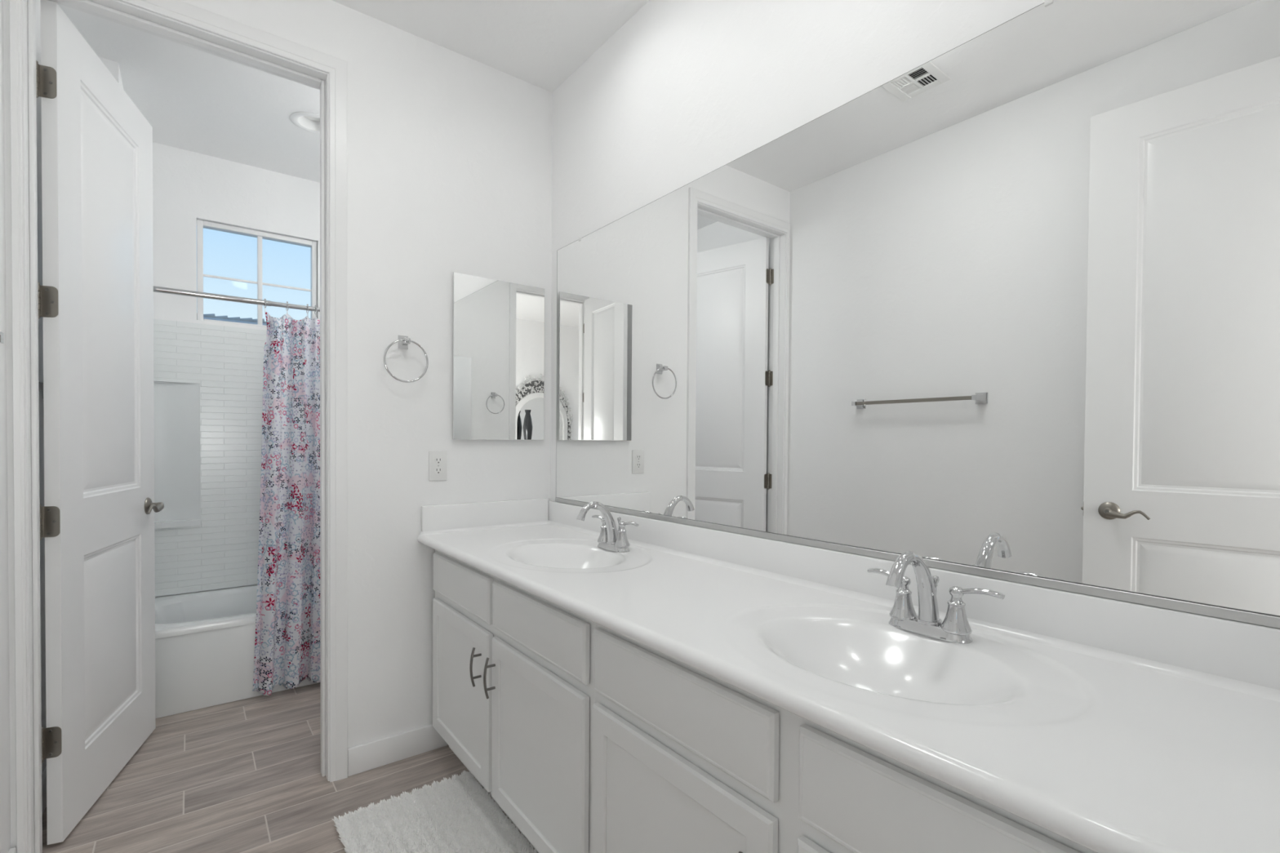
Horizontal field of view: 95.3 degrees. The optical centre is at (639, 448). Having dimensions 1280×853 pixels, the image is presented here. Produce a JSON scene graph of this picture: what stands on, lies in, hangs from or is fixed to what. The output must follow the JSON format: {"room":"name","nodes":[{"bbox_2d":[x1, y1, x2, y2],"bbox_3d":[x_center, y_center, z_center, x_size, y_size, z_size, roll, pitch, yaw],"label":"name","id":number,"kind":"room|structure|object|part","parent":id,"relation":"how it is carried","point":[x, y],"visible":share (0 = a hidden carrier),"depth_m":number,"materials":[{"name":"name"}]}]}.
{"room":"bathroom","nodes":[
{"label":"bathroom","id":0,"kind":"room"},
{"bbox_2d":[0,0,46,852],"bbox_3d":[-1.271,-0.176,0.935,0.100,2.704,3.289,0,1,-38],"label":"wall","id":1,"kind":"structure","parent":0,"point":[5,776],"depth_m":1.54,"materials":[{"name":"white paint"}]},
{"bbox_2d":[0,331,3,343],"bbox_3d":[-1.168,-0.225,0.946,0.078,0.051,0.655,0,1,-38],"label":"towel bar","id":2,"kind":"object","parent":1,"relation":"attached to","point":[1,333],"visible":1,"depth_m":1.21,"materials":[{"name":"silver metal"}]},
{"bbox_2d":[8,847,16,852],"bbox_3d":[-0.996,1.133,0.678,0.013,0.098,2.234,0,1,-38],"label":"baseboard","id":3,"kind":"structure","parent":1,"relation":"attached to","point":[11,850],"depth_m":1.55,"materials":[{"name":"white paint"}]},
{"bbox_2d":[38,382,43,399],"bbox_3d":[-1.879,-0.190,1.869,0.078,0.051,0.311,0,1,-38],"label":"door hinge","id":4,"kind":"object","parent":1,"relation":"attached to","point":[40,384],"visible":0.05,"depth_m":1.75,"materials":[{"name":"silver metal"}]},
{"bbox_2d":[35,0,164,844],"bbox_3d":[-1.838,-0.070,2.016,0.140,2.430,0.752,0,1,-23],"label":"door","id":5,"kind":"structure","parent":1,"relation":"in","point":[95,295],"depth_m":1.89,"materials":[{"name":"white paint"}]},
{"bbox_3d":[-1.916,0.225,2.307,0.050,0.066,0.066,0,1,-23],"label":"handle","id":6,"kind":"part","parent":5,"relation":"part of","materials":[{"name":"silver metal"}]},
{"bbox_3d":[-1.879,0.231,2.259,0.024,0.034,0.125,0,1,-23],"label":"lever","id":7,"kind":"part","parent":5,"relation":"part of","materials":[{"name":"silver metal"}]},
{"bbox_2d":[97,56,123,88],"bbox_3d":[-2.436,-0.208,2.578,0.263,2.704,0.736,0,1,-38],"label":"wall","id":8,"kind":"structure","parent":0,"point":[113,67],"depth_m":2.34,"materials":[{"name":"white paint"}]},
{"bbox_2d":[153,285,319,311],"bbox_3d":[-1.524,-0.675,2.859,1.526,0.040,0.040,0,1,-38],"label":"curtain rod","id":9,"kind":"object","parent":8,"relation":"attached to","point":[156,289],"visible":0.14,"depth_m":2.61,"materials":[{"name":"silver metal"}]},
{"bbox_2d":[252,298,320,695],"bbox_3d":[-1.495,0.212,2.852,0.669,1.813,0.122,0,1,-39],"label":"shower curtain","id":10,"kind":"object","parent":9,"relation":"hanging from","point":[287,641],"visible":0.41,"depth_m":2.73,"materials":[{"name":"fabric"}]},
{"bbox_2d":[152,142,319,597],"bbox_3d":[-2.059,-0.217,3.422,1.890,2.704,0.140,0,1,-38],"label":"wall","id":11,"kind":"structure","parent":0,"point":[188,187],"depth_m":3.11,"materials":[{"name":"white paint"}]},
{"bbox_2d":[196,219,316,327],"bbox_3d":[-2.154,-0.956,3.306,0.566,0.536,0.055,0,1,-38],"label":"window","id":12,"kind":"structure","parent":11,"relation":"attached to","point":[260,235],"depth_m":3.29,"materials":[{"name":"white plastic"}]},
{"bbox_2d":[3,0,552,848],"bbox_3d":[-1.072,-0.191,2.097,1.635,2.704,0.115,0,1,-38],"label":"wall","id":13,"kind":"structure","parent":0,"point":[450,152],"depth_m":2.18,"materials":[{"name":"white paint"}]},
{"bbox_2d":[41,765,46,814],"bbox_3d":[-1.343,1.104,2.501,1.690,0.098,0.815,0,1,-38],"label":"baseboard","id":14,"kind":"structure","parent":13,"relation":"attached to","point":[44,774],"depth_m":1.87,"materials":[{"name":"white paint"}]},
{"bbox_2d":[8,0,347,852],"bbox_3d":[-1.389,-0.091,1.854,0.810,2.507,0.146,0,1,-38],"label":"trim","id":15,"kind":"structure","parent":13,"relation":"attached to","point":[178,21],"depth_m":1.75,"materials":[{"name":"white paint"}]},
{"bbox_2d":[347,724,447,776],"bbox_3d":[-0.895,1.112,2.178,0.356,0.098,0.013,0,1,-38],"label":"baseboard","id":16,"kind":"structure","parent":13,"relation":"attached to","point":[368,756],"depth_m":2.16,"materials":[{"name":"white paint"}]},
{"bbox_2d":[383,335,428,382],"bbox_3d":[-0.863,-0.331,2.146,0.158,0.177,0.058,0,1,-38],"label":"towel ring","id":17,"kind":"object","parent":13,"relation":"attached to","point":[403,341],"visible":1,"depth_m":2.14,"materials":[{"name":"silver metal"}]},
{"bbox_3d":[-0.852,-0.394,2.131,0.021,0.022,0.024,0,1,-38],"label":"post","id":18,"kind":"part","parent":17,"relation":"part of","materials":[{"name":"silver metal"}]},
{"bbox_2d":[428,450,447,480],"bbox_3d":[-0.778,0.066,2.250,0.070,0.114,0.008,0,1,-38],"label":"wall outlet","id":19,"kind":"object","parent":13,"relation":"attached to","point":[437,460],"visible":1,"depth_m":2.25,"materials":[{"name":"white plastic"}]},
{"bbox_2d":[434,457,442,464],"bbox_3d":[-0.776,0.046,2.248,0.033,0.027,0.002,0,1,-38],"label":"receptacle","id":20,"kind":"object","parent":19,"relation":"attached to","point":[437,460],"depth_m":2.25,"materials":[{"name":"white plastic"}]},
{"bbox_2d":[434,467,442,474],"bbox_3d":[-0.777,0.085,2.248,0.033,0.027,0.002,0,1,-38],"label":"receptacle","id":21,"kind":"object","parent":19,"relation":"attached to","point":[437,470],"depth_m":2.25,"materials":[{"name":"white plastic"}]},
{"bbox_2d":[453,271,544,439],"bbox_3d":[-0.573,-0.362,2.393,0.395,0.649,0.020,0,1,-38],"label":"medicine cabinet","id":22,"kind":"object","parent":13,"relation":"attached to","point":[499,326],"visible":1,"depth_m":2.37,"materials":[{"name":"silver mirror"}]},
{"bbox_2d":[42,682,534,852],"bbox_3d":[-0.884,1.247,0.416,4.800,0.120,6.400,0,1,-38],"label":"floor","id":23,"kind":"structure","parent":0,"point":[244,775],"depth_m":2.00,"materials":[{"name":"tile"}]},
{"bbox_2d":[155,585,318,718],"bbox_3d":[-1.738,0.952,3.145,1.526,0.378,0.676,0,1,-38],"label":"bathtub","id":24,"kind":"object","parent":23,"relation":"on","point":[205,641],"visible":0.24,"depth_m":2.62,"materials":[{"name":"white ceramic"}]},
{"bbox_2d":[153,319,266,596],"bbox_3d":[-1.745,0.052,3.150,1.526,1.422,0.682,0,1,-38],"label":"shower surround","id":25,"kind":"object","parent":24,"relation":"on","point":[208,379],"visible":0.22,"depth_m":3.11,"materials":[{"name":"white tile"}]},
{"bbox_2d":[332,770,537,852],"bbox_3d":[-0.542,1.159,1.637,0.453,0.022,0.807,0,1,-38],"label":"bath mat","id":26,"kind":"object","parent":23,"relation":"on","point":[456,815],"visible":1,"depth_m":1.79,"materials":[{"name":"white fabric"}]},
{"bbox_2d":[432,550,595,852],"bbox_3d":[-0.274,0.767,1.926,0.546,0.803,1.112,0,1,-38],"label":"vanity cabinet","id":27,"kind":"object","parent":23,"relation":"on","point":[513,693],"visible":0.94,"depth_m":1.64,"materials":[{"name":"grey paint"}]},
{"bbox_3d":[-0.616,0.466,1.994,0.017,0.141,0.515,0,1,-38],"label":"drawer","id":28,"kind":"part","parent":27,"relation":"part of","materials":[{"name":"grey paint"}]},
{"bbox_3d":[-0.618,0.810,1.999,0.017,0.487,0.515,0,1,-38],"label":"cabinet door","id":29,"kind":"part","parent":27,"relation":"part of","materials":[{"name":"grey paint"}]},
{"bbox_3d":[-0.520,0.679,1.813,0.017,0.122,0.010,0,1,-38],"label":"pull handle","id":30,"kind":"part","parent":27,"relation":"part of","materials":[{"name":"silver metal"}]},
{"bbox_3d":[-0.511,0.645,1.819,0.031,0.008,0.008,0,1,-38],"label":"post","id":31,"kind":"part","parent":27,"relation":"part of","materials":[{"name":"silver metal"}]},
{"bbox_3d":[-0.511,0.713,1.820,0.031,0.008,0.008,0,1,-38],"label":"post","id":32,"kind":"part","parent":27,"relation":"part of","materials":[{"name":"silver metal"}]},
{"bbox_3d":[-0.455,0.680,1.729,0.017,0.122,0.010,0,1,-38],"label":"pull handle","id":33,"kind":"part","parent":27,"relation":"part of","materials":[{"name":"silver metal"}]},
{"bbox_3d":[-0.446,0.646,1.735,0.031,0.008,0.008,0,1,-38],"label":"post","id":34,"kind":"part","parent":27,"relation":"part of","materials":[{"name":"silver metal"}]},
{"bbox_3d":[-0.446,0.714,1.736,0.031,0.008,0.008,0,1,-38],"label":"post","id":35,"kind":"part","parent":27,"relation":"part of","materials":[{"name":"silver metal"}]},
{"bbox_3d":[-0.285,0.818,1.567,0.017,0.487,0.520,0,1,-38],"label":"cabinet door","id":36,"kind":"part","parent":27,"relation":"part of","materials":[{"name":"grey paint"}]},
{"bbox_3d":[-0.283,0.474,1.562,0.017,0.141,0.520,0,1,-38],"label":"drawer","id":37,"kind":"part","parent":27,"relation":"part of","materials":[{"name":"grey paint"}]},
{"bbox_2d":[417,497,1279,852],"bbox_3d":[0.071,0.339,1.488,0.570,0.211,2.259,0,1,-38],"label":"countertop","id":38,"kind":"structure","parent":27,"relation":"on","point":[1102,725],"depth_m":0.94,"materials":[{"name":"white stone"}]},
{"bbox_2d":[576,501,639,552],"bbox_3d":[-0.100,0.256,1.975,0.204,0.164,0.203,0,1,3],"label":"faucet","id":39,"kind":"object","parent":38,"relation":"on","point":[609,539],"visible":1,"depth_m":1.94,"materials":[{"name":"silver metal"}]},
{"bbox_3d":[-0.138,0.247,1.934,0.165,0.147,0.038,0,1,-38],"label":"spout","id":40,"kind":"part","parent":39,"relation":"part of","materials":[{"name":"silver metal"}]},
{"bbox_3d":[-0.144,0.242,2.047,0.017,0.018,0.074,0,1,-38],"label":"lever handle","id":41,"kind":"part","parent":39,"relation":"part of","materials":[{"name":"silver metal"}]},
{"bbox_3d":[-0.091,0.328,1.973,0.055,0.020,0.155,0,1,-38],"label":"plate","id":42,"kind":"part","parent":39,"relation":"part of","materials":[{"name":"silver metal"}]},
{"bbox_3d":[-0.071,0.277,1.987,0.014,0.092,0.014,0,1,-38],"label":"lift rod","id":43,"kind":"part","parent":39,"relation":"part of","materials":[{"name":"silver metal"}]},
{"bbox_3d":[-0.031,0.245,1.900,0.017,0.018,0.074,0,1,-38],"label":"lever handle","id":44,"kind":"part","parent":39,"relation":"part of","materials":[{"name":"silver metal"}]},
{"bbox_2d":[866,551,1004,644],"bbox_3d":[0.550,0.272,1.132,0.204,0.164,0.203,0,1,3],"label":"faucet","id":45,"kind":"object","parent":38,"relation":"on","point":[955,628],"visible":1,"depth_m":1.10,"materials":[{"name":"silver metal"}]},
{"bbox_3d":[0.506,0.259,1.205,0.017,0.018,0.074,0,1,-38],"label":"lever handle","id":46,"kind":"part","parent":45,"relation":"part of","materials":[{"name":"silver metal"}]},
{"bbox_3d":[0.511,0.264,1.092,0.165,0.147,0.038,0,1,-38],"label":"spout","id":47,"kind":"part","parent":45,"relation":"part of","materials":[{"name":"silver metal"}]},
{"bbox_3d":[0.559,0.344,1.130,0.055,0.020,0.155,0,1,-38],"label":"plate","id":48,"kind":"part","parent":45,"relation":"part of","materials":[{"name":"silver metal"}]},
{"bbox_3d":[0.579,0.294,1.144,0.014,0.092,0.014,0,1,-38],"label":"lift rod","id":49,"kind":"part","parent":45,"relation":"part of","materials":[{"name":"silver metal"}]},
{"bbox_3d":[0.619,0.262,1.058,0.017,0.018,0.074,0,1,-38],"label":"lever handle","id":50,"kind":"part","parent":45,"relation":"part of","materials":[{"name":"silver metal"}]},
{"bbox_2d":[591,622,1096,852],"bbox_3d":[0.408,0.785,1.042,0.546,0.803,1.120,0,1,-38],"label":"vanity cabinet","id":51,"kind":"object","parent":23,"relation":"on","point":[686,759],"visible":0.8,"depth_m":0.97,"materials":[{"name":"grey paint"}]},
{"bbox_3d":[0.053,0.827,1.129,0.017,0.487,0.516,0,1,-38],"label":"cabinet door","id":52,"kind":"part","parent":51,"relation":"part of","materials":[{"name":"grey paint"}]},
{"bbox_3d":[0.056,0.483,1.124,0.017,0.141,0.516,0,1,-38],"label":"drawer","id":53,"kind":"part","parent":51,"relation":"part of","materials":[{"name":"grey paint"}]},
{"bbox_3d":[0.398,0.836,0.682,0.017,0.487,0.518,0,1,-38],"label":"cabinet door","id":54,"kind":"part","parent":51,"relation":"part of","materials":[{"name":"grey paint"}]},
{"bbox_3d":[0.400,0.492,0.677,0.017,0.141,0.518,0,1,-38],"label":"drawer","id":55,"kind":"part","parent":51,"relation":"part of","materials":[{"name":"grey paint"}]},
{"bbox_2d":[47,0,648,182],"bbox_3d":[-0.865,-1.517,0.376,4.800,0.001,6.400,0,1,-38],"label":"ceiling","id":56,"kind":"structure","parent":0,"point":[193,100],"depth_m":2.35,"materials":[{"name":"white paint"}]},
{"bbox_2d":[289,111,319,133],"bbox_3d":[-1.558,-1.609,2.789,0.196,0.116,0.196,0,1,-38],"label":"recessed light","id":57,"kind":"object","parent":56,"relation":"in","point":[306,121],"visible":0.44,"depth_m":2.81,"materials":[{"name":"white paint"}]},
{"bbox_2d":[550,0,1044,501],"bbox_3d":[0.326,-0.175,1.669,0.055,2.704,2.500,0,1,-38],"label":"wall","id":58,"kind":"structure","parent":0,"point":[684,90],"depth_m":1.77,"materials":[{"name":"white paint"}]},
{"bbox_2d":[555,0,1279,628],"bbox_3d":[0.309,-0.296,1.637,0.010,1.078,2.183,0,1,-38],"label":"vanity mirror","id":59,"kind":"object","parent":58,"relation":"attached to","point":[1006,308],"visible":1,"depth_m":1.15,"materials":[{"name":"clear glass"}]},
{"label":"outside","id":60,"kind":"structure","parent":0,"visible":0},
{"bbox_3d":[-36.945,0.371,49.947,120.000,0.200,115.800,0,1,-38],"label":"ground","id":61,"kind":"structure","parent":60,"visible":0},
{"bbox_2d":[196,312,266,325],"bbox_3d":[-12.957,-1.827,20.473,27.000,5.278,8.700,0,1,-38],"label":"neighbouring house","id":62,"kind":"structure","parent":61,"relation":"on","point":[211,316],"depth_m":19.20,"materials":[{"name":"paint"}]}
]}

